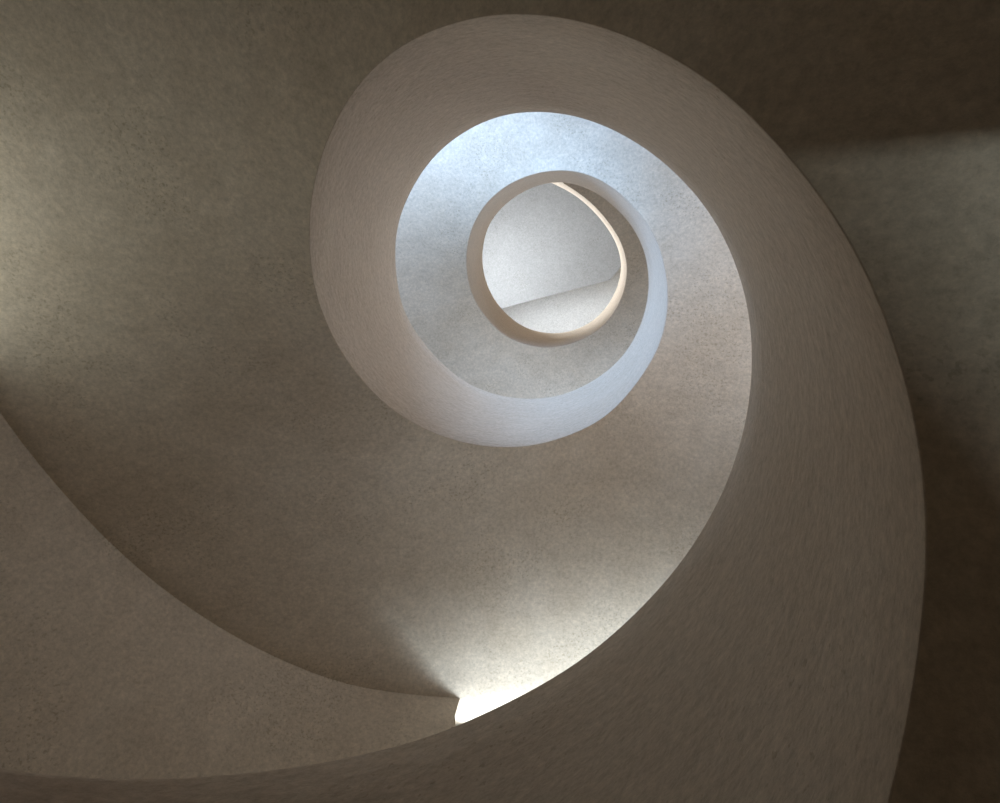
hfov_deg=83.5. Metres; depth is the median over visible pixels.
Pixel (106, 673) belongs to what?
wall
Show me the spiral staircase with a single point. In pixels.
(730, 532)
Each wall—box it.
[0,413,467,778]
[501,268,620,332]
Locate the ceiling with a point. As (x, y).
(545, 241)
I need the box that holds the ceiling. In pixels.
[482,183,620,307]
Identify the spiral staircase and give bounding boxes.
[0,0,999,802]

